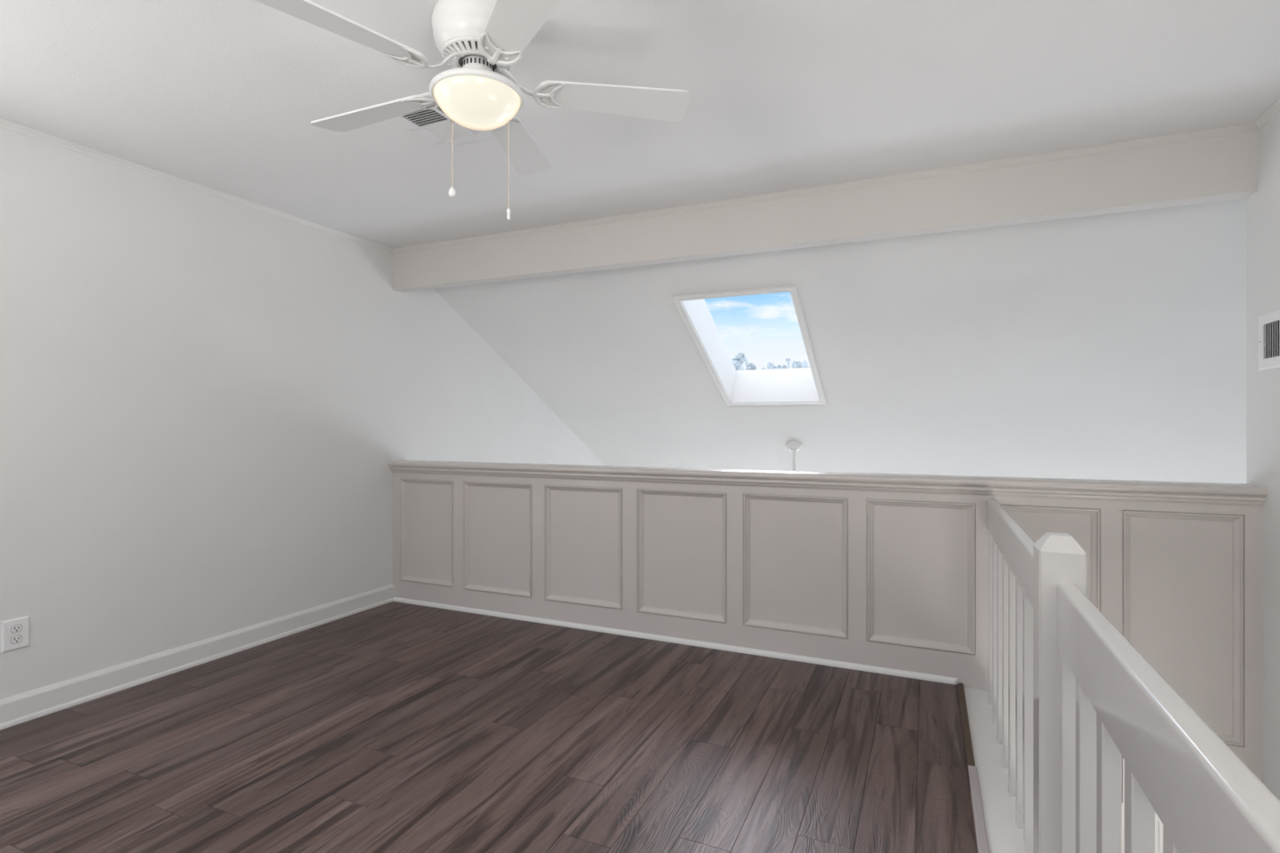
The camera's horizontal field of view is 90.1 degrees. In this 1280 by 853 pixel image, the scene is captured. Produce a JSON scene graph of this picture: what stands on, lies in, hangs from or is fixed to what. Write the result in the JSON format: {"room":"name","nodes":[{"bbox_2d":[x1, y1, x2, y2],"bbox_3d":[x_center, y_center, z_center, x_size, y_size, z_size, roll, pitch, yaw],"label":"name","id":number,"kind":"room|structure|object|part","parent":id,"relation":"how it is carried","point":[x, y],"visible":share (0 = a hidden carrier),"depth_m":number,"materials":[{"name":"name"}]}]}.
{"room":"empty loft","nodes":[
{"label":"empty loft","id":0,"kind":"room"},
{"bbox_2d":[0,127,605,699],"bbox_3d":[-1.904,1.215,4.428,0.100,4.970,10.000,0,0,24],"label":"wall","id":1,"kind":"structure","parent":0,"point":[206,401],"depth_m":3.33,"materials":[{"name":"paint"}]},
{"bbox_2d":[1,615,29,653],"bbox_3d":[-2.623,0.873,2.688,0.011,0.128,0.089,0,0,24],"label":"wall outlet","id":2,"kind":"object","parent":1,"relation":"attached to","point":[15,632],"visible":1,"depth_m":2.68,"materials":[{"name":"white plastic"}]},
{"bbox_2d":[10,635,22,644],"bbox_3d":[-2.621,0.895,2.687,0.001,0.032,0.038,0,0,24],"label":"receptacle","id":3,"kind":"object","parent":2,"relation":"attached to","point":[15,639],"depth_m":2.69,"materials":[{"name":"white plastic"}]},
{"bbox_2d":[10,624,22,633],"bbox_3d":[-2.621,0.851,2.687,0.001,0.032,0.038,0,0,24],"label":"receptacle","id":4,"kind":"object","parent":2,"relation":"attached to","point":[15,628],"depth_m":2.69,"materials":[{"name":"white plastic"}]},
{"bbox_2d":[0,118,392,253],"bbox_3d":[-2.835,-1.255,2.209,0.018,0.030,5.188,0,0,24],"label":"trim","id":5,"kind":"structure","parent":1,"relation":"attached to","point":[6,124],"depth_m":3.23,"materials":[{"name":"paint"}]},
{"bbox_2d":[0,584,394,729],"bbox_3d":[-2.832,1.190,2.213,0.020,0.119,5.199,0,0,24],"label":"baseboard","id":6,"kind":"structure","parent":1,"relation":"attached to","point":[27,706],"depth_m":3.23,"materials":[{"name":"paint"}]},
{"bbox_2d":[391,122,1257,253],"bbox_3d":[0.404,-1.255,3.627,4.763,0.030,0.018,0,0,24],"label":"trim","id":7,"kind":"structure","parent":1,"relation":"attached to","point":[1249,127],"depth_m":3.27,"materials":[{"name":"paint"}]},
{"bbox_2d":[0,601,978,852],"bbox_3d":[-1.180,1.375,1.473,3.640,0.250,5.200,0,0,24],"label":"floor","id":8,"kind":"structure","parent":0,"point":[393,726],"depth_m":2.42,"materials":[{"name":"laminate"}]},
{"bbox_2d":[0,0,1279,248],"bbox_3d":[-0.627,-1.320,1.306,4.985,0.100,5.347,0,0,24],"label":"ceiling","id":9,"kind":"structure","parent":0,"point":[225,96],"depth_m":2.40,"materials":[{"name":"paint"}]},
{"bbox_2d":[392,91,526,147],"bbox_3d":[-0.770,-1.263,2.631,0.454,0.014,0.402,0,0,24],"label":"ceiling vent","id":10,"kind":"object","parent":9,"relation":"in","point":[433,125],"visible":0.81,"depth_m":2.70,"materials":[{"name":"white plastic"}]},
{"bbox_2d":[254,0,690,220],"bbox_3d":[-0.538,-0.956,1.973,1.233,0.628,1.288,0,0,24],"label":"ceiling fan","id":11,"kind":"object","parent":9,"relation":"hanging from","point":[481,41],"visible":1,"depth_m":1.88,"materials":[{"name":"plastic"}]},
{"bbox_3d":[-0.789,-1.040,1.647,0.144,0.006,0.475,16,11,43],"label":"blade","id":12,"kind":"part","parent":11,"relation":"part of","materials":[{"name":"white wood"}]},
{"bbox_3d":[-0.880,-1.040,2.127,0.475,0.006,0.144,0,12,25],"label":"blade","id":13,"kind":"part","parent":11,"relation":"part of","materials":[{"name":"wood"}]},
{"bbox_3d":[-0.583,-0.885,1.986,0.004,0.285,0.004,0,0,24],"label":"pull chain","id":14,"kind":"part","parent":11,"relation":"part of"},
{"bbox_3d":[-0.495,-0.965,1.951,0.258,0.087,0.258,0,0,24],"label":"lamp shade","id":15,"kind":"part","parent":11,"relation":"part of","materials":[{"name":"white glass"}]},
{"bbox_3d":[-0.408,-0.851,1.986,0.004,0.353,0.004,0,0,24],"label":"pull chain","id":16,"kind":"part","parent":11,"relation":"part of","materials":[{"name":"beige metal"}]},
{"bbox_3d":[-0.288,-1.040,1.583,0.144,0.006,0.475,14,-7,-29],"label":"blade","id":17,"kind":"part","parent":11,"relation":"part of","materials":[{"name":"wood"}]},
{"bbox_3d":[-0.447,-1.040,2.371,0.144,0.006,0.475,-12,-1,6],"label":"blade","id":18,"kind":"part","parent":11,"relation":"part of","materials":[{"name":"white wood"}]},
{"bbox_3d":[-0.081,-1.040,2.035,0.475,0.006,0.144,0,-12,-11],"label":"blade","id":19,"kind":"part","parent":11,"relation":"part of","materials":[{"name":"white wood"}]},
{"bbox_2d":[392,131,1257,292],"bbox_3d":[0.427,-1.126,3.682,4.766,0.288,0.100,0,0,24],"label":"ceiling beam","id":20,"kind":"structure","parent":9,"relation":"attached to","point":[1224,167],"depth_m":3.29,"materials":[{"name":"paint"}]},
{"bbox_2d":[392,472,1262,852],"bbox_3d":[0.419,2.013,3.663,4.765,3.375,0.115,0,0,24],"label":"wall","id":21,"kind":"structure","parent":0,"point":[895,580],"depth_m":3.36,"materials":[{"name":"paint"}]},
{"bbox_3d":[-1.490,0.735,4.471,0.480,0.731,0.027,0,0,24],"label":"wainscot panel","id":22,"kind":"part","parent":21,"relation":"part of","materials":[{"name":"paint"}]},
{"bbox_3d":[-0.944,0.736,4.226,0.554,0.733,0.027,0,0,24],"label":"wainscot panel","id":23,"kind":"part","parent":21,"relation":"part of","materials":[{"name":"paint"}]},
{"bbox_3d":[-0.354,0.737,3.962,0.549,0.735,0.027,0,0,24],"label":"wainscot panel","id":24,"kind":"part","parent":21,"relation":"part of","materials":[{"name":"paint"}]},
{"bbox_2d":[393,596,958,684],"bbox_3d":[-0.110,1.236,3.835,3.620,0.028,0.014,0,0,24],"label":"baseboard","id":25,"kind":"structure","parent":21,"relation":"attached to","point":[898,673],"depth_m":3.62,"materials":[{"name":"paint"}]},
{"bbox_3d":[0.237,0.737,3.697,0.550,0.735,0.027,0,0,24],"label":"wainscot panel","id":26,"kind":"part","parent":21,"relation":"part of","materials":[{"name":"paint"}]},
{"bbox_3d":[0.827,0.736,3.432,0.556,0.733,0.027,0,0,24],"label":"wainscot panel","id":27,"kind":"part","parent":21,"relation":"part of","materials":[{"name":"paint"}]},
{"bbox_2d":[387,460,1267,506],"bbox_3d":[0.417,0.289,3.659,4.764,0.085,0.184,0,0,24],"label":"trim","id":28,"kind":"structure","parent":21,"relation":"attached to","point":[1151,491],"depth_m":3.22,"materials":[{"name":"paint"}]},
{"bbox_3d":[1.390,0.735,3.180,0.495,0.731,0.027,0,0,24],"label":"wainscot panel","id":29,"kind":"part","parent":21,"relation":"part of","materials":[{"name":"paint"}]},
{"bbox_2d":[958,683,975,766],"bbox_3d":[1.385,1.252,2.720,0.024,0.017,0.825,0,0,24],"label":"trim","id":30,"kind":"structure","parent":21,"relation":"attached to","point":[971,762],"depth_m":2.64,"materials":[{"name":"brown wood"}]},
{"bbox_2d":[968,765,989,852],"bbox_3d":[0.323,1.252,0.347,0.029,0.016,4.374,0,0,24],"label":"trim","id":31,"kind":"structure","parent":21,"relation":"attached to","point":[980,828],"depth_m":2.06,"materials":[{"name":"white wood"}]},
{"bbox_2d":[964,687,1022,852],"bbox_3d":[0.582,1.272,0.683,0.222,0.024,5.200,0,0,24],"label":"trim","id":32,"kind":"structure","parent":21,"relation":"attached to","point":[1003,836],"depth_m":2.28,"materials":[{"name":"paint"}]},
{"bbox_2d":[986,497,1279,852],"bbox_3d":[0.724,0.752,0.948,0.089,1.016,4.599,0,0,24],"label":"stair railing","id":33,"kind":"object","parent":32,"relation":"on","point":[1070,696],"visible":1,"depth_m":1.19,"materials":[{"name":"paint"}]},
{"bbox_3d":[1.321,0.412,2.263,0.041,0.140,1.710,0,0,24],"label":"handrail","id":34,"kind":"part","parent":33,"relation":"part of","materials":[{"name":"paint"}]},
{"bbox_3d":[0.947,0.752,1.445,0.089,1.016,0.089,0,0,24],"label":"newel post","id":35,"kind":"part","parent":33,"relation":"part of","materials":[{"name":"paint"}]},
{"bbox_3d":[0.364,0.412,0.124,0.041,0.140,2.800,0,0,24],"label":"handrail","id":36,"kind":"part","parent":33,"relation":"part of","materials":[{"name":"paint"}]},
{"bbox_3d":[1.876,0.854,2.962,0.426,0.969,0.027,0,0,24],"label":"wainscot panel","id":37,"kind":"part","parent":21,"relation":"part of","materials":[{"name":"paint"}]},
{"bbox_2d":[1155,812,1163,852],"bbox_3d":[2.379,2.690,2.730,0.335,2.020,0.038,0,0,24],"label":"baluster","id":38,"kind":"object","parent":21,"relation":"in","point":[1158,824],"depth_m":2.77,"materials":[{"name":"paint"}]},
{"bbox_3d":[2.379,2.701,2.732,0.269,1.977,0.026,0,0,24],"label":"panel","id":39,"kind":"part","parent":38,"relation":"part of","materials":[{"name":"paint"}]},
{"bbox_3d":[2.333,0.854,2.757,0.417,0.969,0.027,0,0,24],"label":"wainscot panel","id":40,"kind":"part","parent":21,"relation":"part of","materials":[{"name":"paint"}]},
{"bbox_2d":[434,198,1246,484],"bbox_3d":[2.455,0.010,5.474,7.000,2.562,4.780,0,0,24],"label":"ceiling","id":41,"kind":"structure","parent":0,"point":[1112,346],"depth_m":4.60,"materials":[{"name":"paint"}]},
{"bbox_2d":[671,284,826,407],"bbox_3d":[0.935,-0.708,5.022,0.879,1.075,1.572,0,0,24],"label":"frame","id":42,"kind":"structure","parent":41,"relation":"attached to","point":[791,387],"depth_m":5.44,"materials":[{"name":"paint"}]},
{"bbox_3d":[0.966,-0.858,5.091,0.879,0.775,1.419,0,0,24],"label":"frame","id":43,"kind":"part","parent":42,"relation":"part of","materials":[{"name":"glass"}]},
{"bbox_2d":[785,440,802,471],"bbox_3d":[1.488,0.754,6.174,0.300,1.236,0.300,0,0,24],"label":"ceiling fan","id":44,"kind":"object","parent":41,"relation":"hanging from","point":[793,446],"depth_m":6.13,"materials":[{"name":"metal"}]},
{"bbox_2d":[1246,111,1279,800],"bbox_3d":[1.592,1.215,0.310,0.120,4.970,5.345,0,0,24],"label":"wall","id":45,"kind":"structure","parent":0,"point":[1263,206],"depth_m":2.61,"materials":[{"name":"paint"}]},
{"bbox_2d":[1253,98,1279,128],"bbox_3d":[1.504,-1.255,0.283,0.018,0.030,5.225,0,0,24],"label":"trim","id":46,"kind":"structure","parent":45,"relation":"attached to","point":[1274,108],"depth_m":2.57,"materials":[{"name":"paint"}]},
{"bbox_2d":[1258,308,1279,370],"bbox_3d":[2.488,-0.347,2.471,0.013,0.233,0.424,0,0,24],"label":"air vent","id":47,"kind":"object","parent":45,"relation":"in","point":[1268,322],"visible":1,"depth_m":2.58,"materials":[{"name":"white plastic"}]},
{"label":"outside","id":48,"kind":"structure","parent":0,"visible":0},
{"bbox_3d":[-7.300,4.100,114.470,220.000,0.100,184.000,0,0,24],"label":"ground","id":49,"kind":"structure","parent":48,"visible":0},
{"bbox_2d":[733,364,739,370],"bbox_3d":[7.612,-0.535,52.045,1.006,9.182,0.788,0,0,24],"label":"tree","id":50,"kind":"object","parent":49,"relation":"on","point":[735,366],"visible":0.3,"depth_m":51.77,"materials":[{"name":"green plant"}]},
{"bbox_2d":[731,351,751,370],"bbox_3d":[8.597,-1.175,54.909,1.911,10.460,1.616,0,0,-41],"label":"tree","id":51,"kind":"object","parent":49,"relation":"on","point":[739,359],"visible":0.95,"depth_m":54.77,"materials":[{"name":"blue plant"}]},
{"bbox_2d":[745,362,756,369],"bbox_3d":[8.577,-0.467,49.989,0.980,9.047,0.996,0,0,24],"label":"tree","id":52,"kind":"object","parent":49,"relation":"on","point":[751,365],"visible":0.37,"depth_m":49.78,"materials":[{"name":"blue plant"}]},
{"bbox_2d":[766,361,777,368],"bbox_3d":[12.370,-0.989,60.019,1.449,10.090,1.701,0,0,24],"label":"tree","id":53,"kind":"object","parent":49,"relation":"on","point":[770,365],"visible":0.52,"depth_m":59.47,"materials":[{"name":"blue plant"}]},
{"bbox_2d":[776,364,786,368],"bbox_3d":[12.868,-0.776,57.971,0.885,9.663,0.943,0,0,-37],"label":"tree","id":54,"kind":"object","parent":49,"relation":"on","point":[779,366],"visible":0.21,"depth_m":57.86,"materials":[{"name":"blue plant"}]},
{"bbox_2d":[785,357,791,368],"bbox_3d":[14.373,-1.313,61.998,0.550,10.736,0.545,0,0,-6],"label":"tree","id":55,"kind":"object","parent":49,"relation":"on","point":[788,359],"visible":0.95,"depth_m":61.88,"materials":[{"name":"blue plant"}]},
{"bbox_2d":[791,360,803,368],"bbox_3d":[15.285,-1.175,61.997,1.236,10.461,1.437,0,0,24],"label":"tree","id":56,"kind":"object","parent":49,"relation":"on","point":[794,364],"visible":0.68,"depth_m":61.71,"materials":[{"name":"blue plant"}]},
{"bbox_2d":[801,359,808,368],"bbox_3d":[17.955,-1.647,70.078,0.819,11.404,1.002,0,0,24],"label":"tree","id":57,"kind":"object","parent":49,"relation":"on","point":[805,363],"visible":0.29,"depth_m":69.90,"materials":[{"name":"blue plant"}]},
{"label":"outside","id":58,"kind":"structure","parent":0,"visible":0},
{"bbox_2d":[735,365,808,370],"bbox_3d":[9.557,-2.815,45.510,9.451,3.202,1.537,0,0,-21],"label":"hedge","id":59,"kind":"object","parent":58,"point":[803,366],"visible":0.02,"depth_m":45.47,"materials":[{"name":"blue plant"}]}
]}

